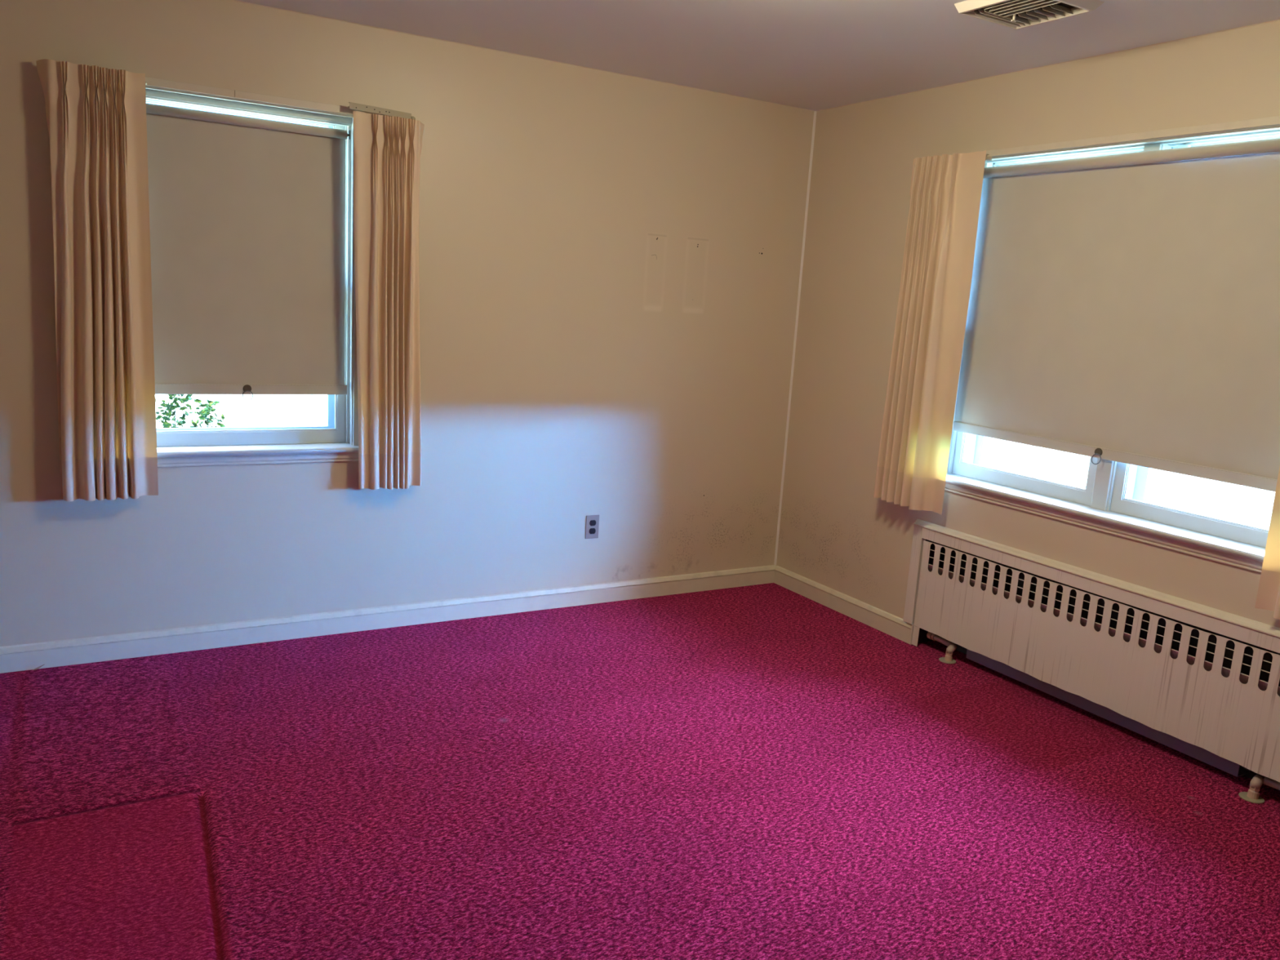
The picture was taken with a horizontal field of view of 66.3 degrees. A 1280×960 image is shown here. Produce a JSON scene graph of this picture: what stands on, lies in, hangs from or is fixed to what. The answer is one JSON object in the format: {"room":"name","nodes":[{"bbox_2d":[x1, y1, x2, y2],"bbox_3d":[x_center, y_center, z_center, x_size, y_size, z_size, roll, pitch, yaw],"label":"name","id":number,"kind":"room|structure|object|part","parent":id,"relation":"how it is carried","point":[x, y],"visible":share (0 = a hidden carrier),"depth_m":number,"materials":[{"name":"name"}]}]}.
{"room":"empty bedroom","nodes":[
{"label":"empty bedroom","id":0,"kind":"room"},
{"bbox_2d":[0,0,813,646],"bbox_3d":[-1.308,-0.569,4.025,5.230,2.640,0.241,-3,12,-30],"label":"wall","id":1,"kind":"structure","parent":0,"point":[571,371],"depth_m":4.24,"materials":[{"name":"paint"}]},
{"bbox_2d":[145,76,364,467],"bbox_3d":[-1.544,-0.763,3.819,0.870,1.392,0.280,-3,12,-30],"label":"window","id":2,"kind":"structure","parent":1,"relation":"in","point":[335,442],"depth_m":3.86,"materials":[{"name":"paint"}]},
{"bbox_3d":[-1.547,-1.081,3.799,0.800,0.699,0.030,-3,12,-30],"label":"sash","id":3,"kind":"part","parent":2,"relation":"part of","materials":[{"name":"paint"}]},
{"bbox_2d":[146,102,350,400],"bbox_3d":[-1.510,-0.834,3.752,0.783,1.065,0.034,-3,12,-30],"label":"roller shade","id":4,"kind":"object","parent":2,"relation":"attached to","point":[247,214],"visible":0.91,"depth_m":3.76,"materials":[{"name":"fabric"}]},
{"bbox_3d":[-1.541,-0.361,3.848,0.032,0.026,0.004,-3,12,-30],"label":"ring plate","id":5,"kind":"part","parent":4,"relation":"part of","materials":[{"name":"brown"}]},
{"bbox_3d":[-1.562,-0.461,3.876,0.800,0.646,0.032,-3,12,-30],"label":"sash","id":6,"kind":"part","parent":2,"relation":"part of","materials":[{"name":"paint"}]},
{"bbox_3d":[-1.451,-1.413,3.605,0.870,0.027,0.008,-3,12,-30],"label":"head casing","id":7,"kind":"part","parent":2,"relation":"part of","materials":[{"name":"paint"}]},
{"bbox_3d":[-1.553,-0.121,3.886,0.870,0.022,0.160,-3,12,-30],"label":"sill","id":8,"kind":"part","parent":2,"relation":"part of","materials":[{"name":"paint"}]},
{"bbox_2d":[348,102,415,119],"bbox_3d":[-1.010,-1.434,3.826,0.260,0.032,0.070,-2,12,-29],"label":"curtain rod","id":9,"kind":"object","parent":1,"relation":"attached to","point":[355,106],"visible":0.95,"depth_m":3.79,"materials":[{"name":"beige paint"}]},
{"bbox_2d":[353,111,424,489],"bbox_3d":[-0.996,-0.687,3.939,0.310,1.474,0.082,-6,14,-42],"label":"curtain","id":10,"kind":"object","parent":9,"relation":"hanging from","point":[387,153],"visible":1,"depth_m":3.92,"materials":[{"name":"beige fabric"}]},
{"bbox_2d":[0,564,776,673],"bbox_3d":[-1.315,0.605,4.133,4.750,0.096,0.016,-3,12,-30],"label":"baseboard","id":11,"kind":"structure","parent":1,"relation":"attached to","point":[15,658],"depth_m":4.17,"materials":[{"name":"paint"}]},
{"bbox_2d":[230,0,814,111],"bbox_3d":[-1.175,-1.741,3.698,4.748,0.004,0.004,-3,12,-30],"label":"trim","id":12,"kind":"structure","parent":1,"relation":"attached to","point":[230,0],"depth_m":4.04,"materials":[{"name":"paint"}]},
{"bbox_2d":[585,515,599,538],"bbox_3d":[-0.228,0.225,4.694,0.070,0.115,0.008,-3,12,-30],"label":"electrical outlet","id":13,"kind":"object","parent":1,"relation":"attached to","point":[592,526],"visible":1,"depth_m":4.69,"materials":[{"name":"beige plastic"}]},
{"bbox_2d":[589,528,595,533],"bbox_3d":[-0.228,0.245,4.696,0.034,0.028,0.004,-3,12,-30],"label":"socket","id":14,"kind":"object","parent":13,"relation":"attached to","point":[592,531],"depth_m":4.69,"materials":[{"name":"black plastic"}]},
{"bbox_2d":[589,520,595,525],"bbox_3d":[-0.225,0.205,4.689,0.034,0.028,0.004,-3,12,-30],"label":"socket","id":15,"kind":"object","parent":13,"relation":"attached to","point":[592,522],"depth_m":4.69,"materials":[{"name":"black plastic"}]},
{"bbox_2d":[773,111,816,564],"bbox_3d":[0.804,-0.689,5.101,0.012,2.342,0.006,-3,12,-30],"label":"trim","id":16,"kind":"structure","parent":1,"relation":"attached to","point":[815,112],"depth_m":5.09,"materials":[{"name":"white"}]},
{"bbox_3d":[-1.843,-1.377,3.344,0.287,0.024,0.071,-3,12,-30],"label":"curtain rod","id":17,"kind":"object","parent":1,"relation":"attached to","visible":0},
{"bbox_2d":[35,58,158,501],"bbox_3d":[-1.889,-0.660,3.422,0.328,1.487,0.087,-1,11,-21],"label":"curtain","id":18,"kind":"object","parent":17,"relation":"hanging from","point":[95,115],"visible":1,"depth_m":3.42,"materials":[{"name":"beige fabric"}]},
{"bbox_2d":[0,582,1279,959],"bbox_3d":[0.070,1.190,1.928,4.885,0.088,5.350,-3,12,-30],"label":"floor","id":19,"kind":"structure","parent":0,"point":[764,771],"depth_m":2.90,"materials":[{"name":"carpet"}]},
{"bbox_2d":[926,631,956,663],"bbox_3d":[1.338,0.738,4.339,0.076,0.078,0.206,2,11,-7],"label":"pipe","id":20,"kind":"object","parent":19,"relation":"on","point":[952,646],"visible":0.93,"depth_m":4.28,"materials":[{"name":"beige metal"}]},
{"bbox_2d":[965,648,1249,777],"bbox_3d":[1.751,0.747,3.771,0.075,0.278,1.165,-3,12,-30],"label":"convector","id":21,"kind":"object","parent":19,"relation":"on","point":[1197,753],"visible":0.19,"depth_m":3.67,"materials":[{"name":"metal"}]},
{"bbox_2d":[1238,773,1279,804],"bbox_3d":[2.045,1.007,3.141,0.209,0.078,0.075,11,13,36],"label":"pipe","id":22,"kind":"object","parent":19,"relation":"on","point":[1252,795],"visible":0.99,"depth_m":3.17,"materials":[{"name":"beige metal"}]},
{"bbox_2d":[237,0,1279,111],"bbox_3d":[0.168,-1.335,1.420,5.230,0.200,5.830,-3,12,-30],"label":"ceiling","id":23,"kind":"structure","parent":0,"point":[811,55],"depth_m":3.56,"materials":[{"name":"paint"}]},
{"bbox_2d":[954,0,1104,29],"bbox_3d":[1.194,-1.449,3.023,0.310,0.040,0.309,-3,12,-30],"label":"ceiling vent","id":24,"kind":"object","parent":23,"relation":"in","point":[1014,14],"visible":1,"depth_m":3.04,"materials":[{"name":"beige metal"}]},
{"bbox_3d":[1.145,-1.482,3.145,0.212,0.020,0.017,-3,12,-30],"label":"blade","id":25,"kind":"part","parent":24,"relation":"part of","materials":[{"name":"beige metal"}]},
{"bbox_3d":[1.121,-1.446,2.952,0.017,0.020,0.196,-3,12,-30],"label":"blade","id":26,"kind":"part","parent":24,"relation":"part of","materials":[{"name":"beige metal"}]},
{"bbox_3d":[1.155,-1.478,3.129,0.212,0.020,0.017,-3,12,-30],"label":"blade","id":27,"kind":"part","parent":24,"relation":"part of","materials":[{"name":"beige metal"}]},
{"bbox_3d":[1.164,-1.474,3.113,0.212,0.020,0.017,-3,12,-30],"label":"blade","id":28,"kind":"part","parent":24,"relation":"part of","materials":[{"name":"beige metal"}]},
{"bbox_3d":[1.142,-1.447,2.966,0.017,0.020,0.200,-3,12,-30],"label":"blade","id":29,"kind":"part","parent":24,"relation":"part of","materials":[{"name":"beige metal"}]},
{"bbox_3d":[1.176,-1.452,3.081,0.018,0.021,0.007,-3,12,-30],"label":"lever","id":30,"kind":"part","parent":24,"relation":"part of","materials":[{"name":"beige metal"}]},
{"bbox_3d":[1.164,-1.449,2.981,0.017,0.020,0.204,-3,12,-30],"label":"blade","id":31,"kind":"part","parent":24,"relation":"part of","materials":[{"name":"beige metal"}]},
{"bbox_3d":[1.185,-1.450,2.996,0.017,0.020,0.208,-3,12,-30],"label":"blade","id":32,"kind":"part","parent":24,"relation":"part of","materials":[{"name":"beige metal"}]},
{"bbox_3d":[1.231,-1.469,3.108,0.102,0.020,0.015,-3,12,-30],"label":"blade","id":33,"kind":"part","parent":24,"relation":"part of","materials":[{"name":"beige metal"}]},
{"bbox_3d":[1.207,-1.452,3.010,0.017,0.020,0.212,-3,12,-30],"label":"blade","id":34,"kind":"part","parent":24,"relation":"part of","materials":[{"name":"beige metal"}]},
{"bbox_3d":[1.246,-1.464,3.083,0.102,0.020,0.015,-3,12,-30],"label":"blade","id":35,"kind":"part","parent":24,"relation":"part of","materials":[{"name":"beige metal"}]},
{"bbox_3d":[1.261,-1.458,3.057,0.102,0.020,0.015,-3,12,-30],"label":"blade","id":36,"kind":"part","parent":24,"relation":"part of","materials":[{"name":"beige metal"}]},
{"bbox_3d":[1.276,-1.452,3.032,0.102,0.020,0.015,-3,12,-30],"label":"blade","id":37,"kind":"part","parent":24,"relation":"part of","materials":[{"name":"beige metal"}]},
{"bbox_3d":[1.291,-1.446,3.006,0.102,0.020,0.015,-3,12,-30],"label":"blade","id":38,"kind":"part","parent":24,"relation":"part of","materials":[{"name":"beige metal"}]},
{"bbox_2d":[776,20,1279,809],"bbox_3d":[2.304,-0.118,2.812,0.240,2.640,5.590,-3,12,-30],"label":"wall","id":39,"kind":"structure","parent":0,"point":[833,534],"depth_m":4.42,"materials":[{"name":"paint"}]},
{"bbox_2d":[773,565,911,644],"bbox_3d":[0.986,0.606,4.888,0.016,0.096,1.006,-3,12,-30],"label":"baseboard","id":40,"kind":"structure","parent":39,"relation":"attached to","point":[889,624],"depth_m":4.83,"materials":[{"name":"paint"}]},
{"bbox_2d":[985,154,992,160],"bbox_3d":[1.329,-1.326,4.083,0.071,0.024,0.379,-3,12,-30],"label":"curtain rod","id":41,"kind":"object","parent":39,"relation":"attached to","point":[987,158],"visible":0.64,"depth_m":3.92,"materials":[{"name":"beige paint"}]},
{"bbox_2d":[873,150,986,515],"bbox_3d":[1.229,-0.618,4.209,0.086,1.494,0.406,-2,12,-26],"label":"curtain","id":42,"kind":"object","parent":41,"relation":"hanging from","point":[945,193],"visible":1,"depth_m":4.18,"materials":[{"name":"beige fabric"}]},
{"bbox_2d":[816,19,1279,111],"bbox_3d":[2.213,-1.331,2.627,0.004,0.004,5.346,-3,12,-30],"label":"trim","id":43,"kind":"structure","parent":39,"relation":"attached to","point":[1276,20],"depth_m":3.64,"materials":[{"name":"paint"}]},
{"bbox_2d":[902,519,1279,782],"bbox_3d":[1.696,0.630,3.695,0.064,0.574,1.830,-3,12,-30],"label":"radiator cover","id":44,"kind":"object","parent":39,"relation":"attached to","point":[1233,715],"visible":1,"depth_m":3.60,"materials":[{"name":"metal"}]},
{"bbox_3d":[1.681,0.643,3.689,0.020,0.548,1.830,-3,12,-30],"label":"frame","id":45,"kind":"part","parent":44,"relation":"part of","materials":[{"name":"metal"}]},
{"bbox_3d":[1.696,0.362,3.635,0.025,0.026,1.830,-3,12,-30],"label":"cap moulding","id":46,"kind":"part","parent":44,"relation":"part of","materials":[{"name":"paint"}]},
{"bbox_2d":[944,115,1279,573],"bbox_3d":[1.801,-0.523,3.607,0.280,1.417,1.560,-3,12,-30],"label":"window","id":47,"kind":"structure","parent":39,"relation":"in","point":[1113,500],"depth_m":3.64,"materials":[{"name":"paint"}]},
{"bbox_3d":[1.588,-0.285,3.993,0.032,0.653,0.710,-3,12,-30],"label":"sash","id":48,"kind":"part","parent":47,"relation":"part of","materials":[{"name":"paint"}]},
{"bbox_3d":[1.705,-0.609,3.989,0.020,1.344,0.710,-3,12,-30],"label":"storm frame","id":49,"kind":"part","parent":47,"relation":"part of","materials":[{"name":"blue"}]},
{"bbox_3d":[1.666,-0.911,3.898,0.030,0.719,0.710,-3,12,-30],"label":"sash","id":50,"kind":"part","parent":47,"relation":"part of","materials":[{"name":"paint"}]},
{"bbox_3d":[1.709,0.122,3.697,0.160,0.022,1.560,-3,12,-30],"label":"sill","id":51,"kind":"part","parent":47,"relation":"part of","materials":[{"name":"paint"}]},
{"bbox_2d":[952,137,1279,492],"bbox_3d":[1.748,-0.607,3.560,0.042,1.124,1.479,-3,12,-30],"label":"roller shade","id":52,"kind":"object","parent":47,"relation":"attached to","point":[1123,308],"visible":0.99,"depth_m":3.53,"materials":[{"name":"fabric"}]},
{"bbox_3d":[1.718,-0.107,3.674,0.004,0.026,0.032,-3,12,-30],"label":"ring plate","id":53,"kind":"part","parent":52,"relation":"part of","materials":[{"name":"brown"}]},
{"bbox_3d":[1.753,-1.202,3.427,0.008,0.025,1.560,-3,12,-30],"label":"head casing","id":54,"kind":"part","parent":47,"relation":"part of","materials":[{"name":"paint"}]},
{"bbox_3d":[1.975,-0.139,3.337,0.032,0.653,0.708,-3,12,-30],"label":"sash","id":55,"kind":"part","parent":47,"relation":"part of","materials":[{"name":"paint"}]},
{"bbox_3d":[2.092,-0.462,3.334,0.020,1.344,0.708,-3,12,-30],"label":"storm frame","id":56,"kind":"part","parent":47,"relation":"part of","materials":[{"name":"blue"}]},
{"bbox_3d":[2.053,-0.765,3.243,0.030,0.719,0.708,-3,12,-30],"label":"sash","id":57,"kind":"part","parent":47,"relation":"part of","materials":[{"name":"paint"}]},
{"bbox_3d":[2.152,-1.014,2.690,0.071,0.024,0.374,-3,12,-30],"label":"curtain rod","id":58,"kind":"object","parent":39,"relation":"attached to","visible":0},
{"bbox_2d":[1254,466,1279,619],"bbox_3d":[2.067,-0.296,2.789,0.091,1.502,0.402,-3,12,-30],"label":"curtain","id":59,"kind":"object","parent":58,"relation":"hanging from","point":[1268,597],"visible":1,"depth_m":3.05,"materials":[{"name":"beige fabric"}]},
{"label":"outside","id":60,"kind":"structure","parent":0,"visible":0},
{"bbox_2d":[155,394,1275,524],"bbox_3d":[6.170,-2.357,25.643,150.000,0.001,150.000,-3,12,-30],"label":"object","id":61,"kind":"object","parent":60,"point":[1233,500],"depth_m":13.89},
{"bbox_2d":[155,394,193,427],"bbox_3d":[-2.251,0.228,4.736,0.231,1.602,0.201,-3,12,-30],"label":"bush","id":62,"kind":"object","parent":61,"relation":"on","point":[174,404],"visible":0.33,"depth_m":4.62,"materials":[{"name":"green plant"}]},
{"bbox_2d":[188,398,225,427],"bbox_3d":[-2.204,0.277,5.032,0.202,1.403,0.201,13,14,40],"label":"bush","id":63,"kind":"object","parent":61,"relation":"on","point":[204,412],"visible":0.34,"depth_m":4.92,"materials":[{"name":"green plant"}]}
]}

